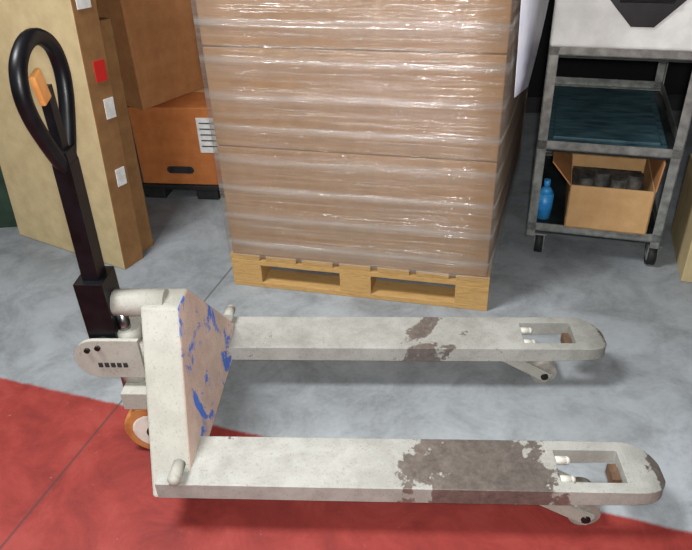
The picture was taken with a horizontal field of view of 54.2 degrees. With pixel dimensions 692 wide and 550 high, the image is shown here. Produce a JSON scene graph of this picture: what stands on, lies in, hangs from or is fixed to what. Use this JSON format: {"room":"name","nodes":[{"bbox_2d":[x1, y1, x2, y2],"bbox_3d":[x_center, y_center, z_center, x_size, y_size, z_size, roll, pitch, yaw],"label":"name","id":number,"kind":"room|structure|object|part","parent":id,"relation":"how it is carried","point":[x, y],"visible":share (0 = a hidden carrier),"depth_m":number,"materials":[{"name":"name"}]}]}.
{"room":"warehouse","nodes":[
{"label":"warehouse","id":0,"kind":"room"},
{"bbox_2d":[0,110,691,549],"bbox_3d":[-0.260,0.698,1.747,6.600,0.100,6.100,0,33,4],"label":"floor","id":1,"kind":"structure","parent":0,"point":[72,477],"depth_m":2.10,"materials":[{"name":"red concrete"}]},
{"bbox_2d":[0,166,16,227],"bbox_3d":[-1.718,-0.562,3.108,0.410,0.632,0.330,-4,33,-3],"label":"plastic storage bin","id":2,"kind":"object","parent":1,"relation":"on","point":[7,217],"visible":0.04,"depth_m":3.10,"materials":[{"name":"green plastic"}]},
{"bbox_2d":[0,0,143,268],"bbox_3d":[-1.183,-0.816,2.582,0.670,1.603,0.193,16,37,26],"label":"carton","id":3,"kind":"object","parent":1,"relation":"on","point":[30,181],"visible":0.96,"depth_m":2.62,"materials":[{"name":"beige cardboard"}]},
{"bbox_2d":[99,17,153,250],"bbox_3d":[-1.119,-0.594,2.829,0.580,0.952,0.103,16,38,26],"label":"carton","id":4,"kind":"object","parent":1,"relation":"on","point":[145,234],"visible":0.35,"depth_m":2.68,"materials":[{"name":"brown cardboard"}]},
{"bbox_2d":[142,182,223,199],"bbox_3d":[-0.643,-0.546,3.524,0.660,0.075,0.540,3,33,8],"label":"pallet","id":5,"kind":"object","parent":1,"relation":"on","point":[152,190],"visible":0.2,"depth_m":3.31,"materials":[{"name":"plastic"}]},
{"bbox_2d":[128,87,221,184],"bbox_3d":[-0.663,-0.735,3.389,0.620,0.387,0.505,3,33,8],"label":"cardboard box","id":6,"kind":"object","parent":5,"relation":"on","point":[175,139],"visible":0.56,"depth_m":3.19,"materials":[{"name":"orange cardboard"}]},
{"bbox_2d":[96,0,207,109],"bbox_3d":[-0.954,-1.194,3.187,0.450,0.622,0.520,21,40,31],"label":"cardboard box","id":7,"kind":"object","parent":6,"relation":"on","point":[159,46],"visible":0.56,"depth_m":3.04,"materials":[{"name":"brown cardboard"}]},
{"bbox_2d":[8,28,665,524],"bbox_3d":[0.019,-0.023,1.677,1.502,1.165,0.727,0,33,4],"label":"truck","id":8,"kind":"object","parent":1,"relation":"on","point":[172,353],"visible":1,"depth_m":1.71,"materials":[{"name":"beige paint"}]},
{"bbox_3d":[-0.645,-0.396,1.427,0.014,0.076,0.054,0,33,4],"label":"control lever","id":9,"kind":"part","parent":8,"relation":"part of","materials":[{"name":"plastic"}]},
{"bbox_3d":[-0.654,-0.156,1.633,0.075,0.846,0.231,0,33,4],"label":"tiller handle","id":10,"kind":"part","parent":8,"relation":"part of","materials":[{"name":"black metal"}]},
{"bbox_3d":[-0.444,0.212,1.859,0.148,0.365,0.680,0,33,4],"label":"bulkhead frame","id":11,"kind":"part","parent":8,"relation":"part of","materials":[{"name":"beige paint"}]},
{"bbox_2d":[230,250,492,310],"bbox_3d":[0.174,-0.298,3.025,0.985,0.144,1.200,6,34,12],"label":"wooden pallet","id":12,"kind":"object","parent":1,"relation":"on","point":[354,280],"visible":0.31,"depth_m":2.55,"materials":[{"name":"brown wood"}]},
{"bbox_2d":[193,0,548,276],"bbox_3d":[0.198,-0.918,2.578,1.108,1.380,1.184,6,34,12],"label":"stack","id":13,"kind":"object","parent":12,"relation":"on","point":[381,133],"visible":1,"depth_m":2.20,"materials":[{"name":"cardboard"}]},
{"bbox_2d":[526,44,691,264],"bbox_3d":[1.075,-0.623,2.818,0.510,0.850,0.830,7,34,15],"label":"utility cart","id":14,"kind":"object","parent":1,"relation":"on","point":[544,167],"visible":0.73,"depth_m":2.55,"materials":[{"name":"grey metal"}]},
{"bbox_2d":[537,178,553,219],"bbox_3d":[0.814,-0.314,2.759,0.064,0.165,0.064,7,34,15],"label":"plastic bottle","id":15,"kind":"object","parent":14,"relation":"on","point":[546,193],"visible":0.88,"depth_m":2.74,"materials":[{"name":"blue plastic"}]},
{"bbox_2d":[547,86,667,148],"bbox_3d":[1.054,-0.653,2.761,0.430,0.024,0.700,7,34,15],"label":"panel","id":16,"kind":"object","parent":14,"relation":"on","point":[578,114],"visible":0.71,"depth_m":2.70,"materials":[{"name":"teal plastic"}]},
{"bbox_2d":[553,152,665,234],"bbox_3d":[1.012,-0.394,2.684,0.386,0.295,0.362,7,34,15],"label":"open cardboard box","id":17,"kind":"object","parent":14,"relation":"on","point":[604,192],"visible":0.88,"depth_m":2.59,"materials":[{"name":"brown cardboard"}]},
{"bbox_2d":[550,0,691,51],"bbox_3d":[1.016,-1.051,2.365,0.520,0.360,0.672,7,34,15],"label":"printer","id":18,"kind":"object","parent":14,"relation":"on","point":[663,25],"visible":1,"depth_m":2.19,"materials":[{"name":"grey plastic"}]},
{"bbox_2d":[671,154,691,282],"bbox_3d":[1.546,-0.204,2.590,0.450,0.362,0.400,7,34,15],"label":"cardboard box","id":19,"kind":"object","parent":1,"relation":"on","point":[681,229],"visible":1,"depth_m":2.65,"materials":[{"name":"beige cardboard"}]},
{"bbox_2d":[526,0,691,95],"bbox_3d":[-0.161,-2.461,3.385,6.600,3.400,0.100,0,33,4],"label":"wall","id":20,"kind":"structure","parent":0,"point":[678,74],"depth_m":4.03,"materials":[{"name":"paint"}]},
{"bbox_2d":[127,93,685,112],"bbox_3d":[-0.105,-1.046,4.234,6.600,0.100,0.020,0,33,4],"label":"baseboard","id":21,"kind":"structure","parent":20,"relation":"attached to","point":[533,104],"depth_m":4.12,"materials":[{"name":"paint"}]}
]}

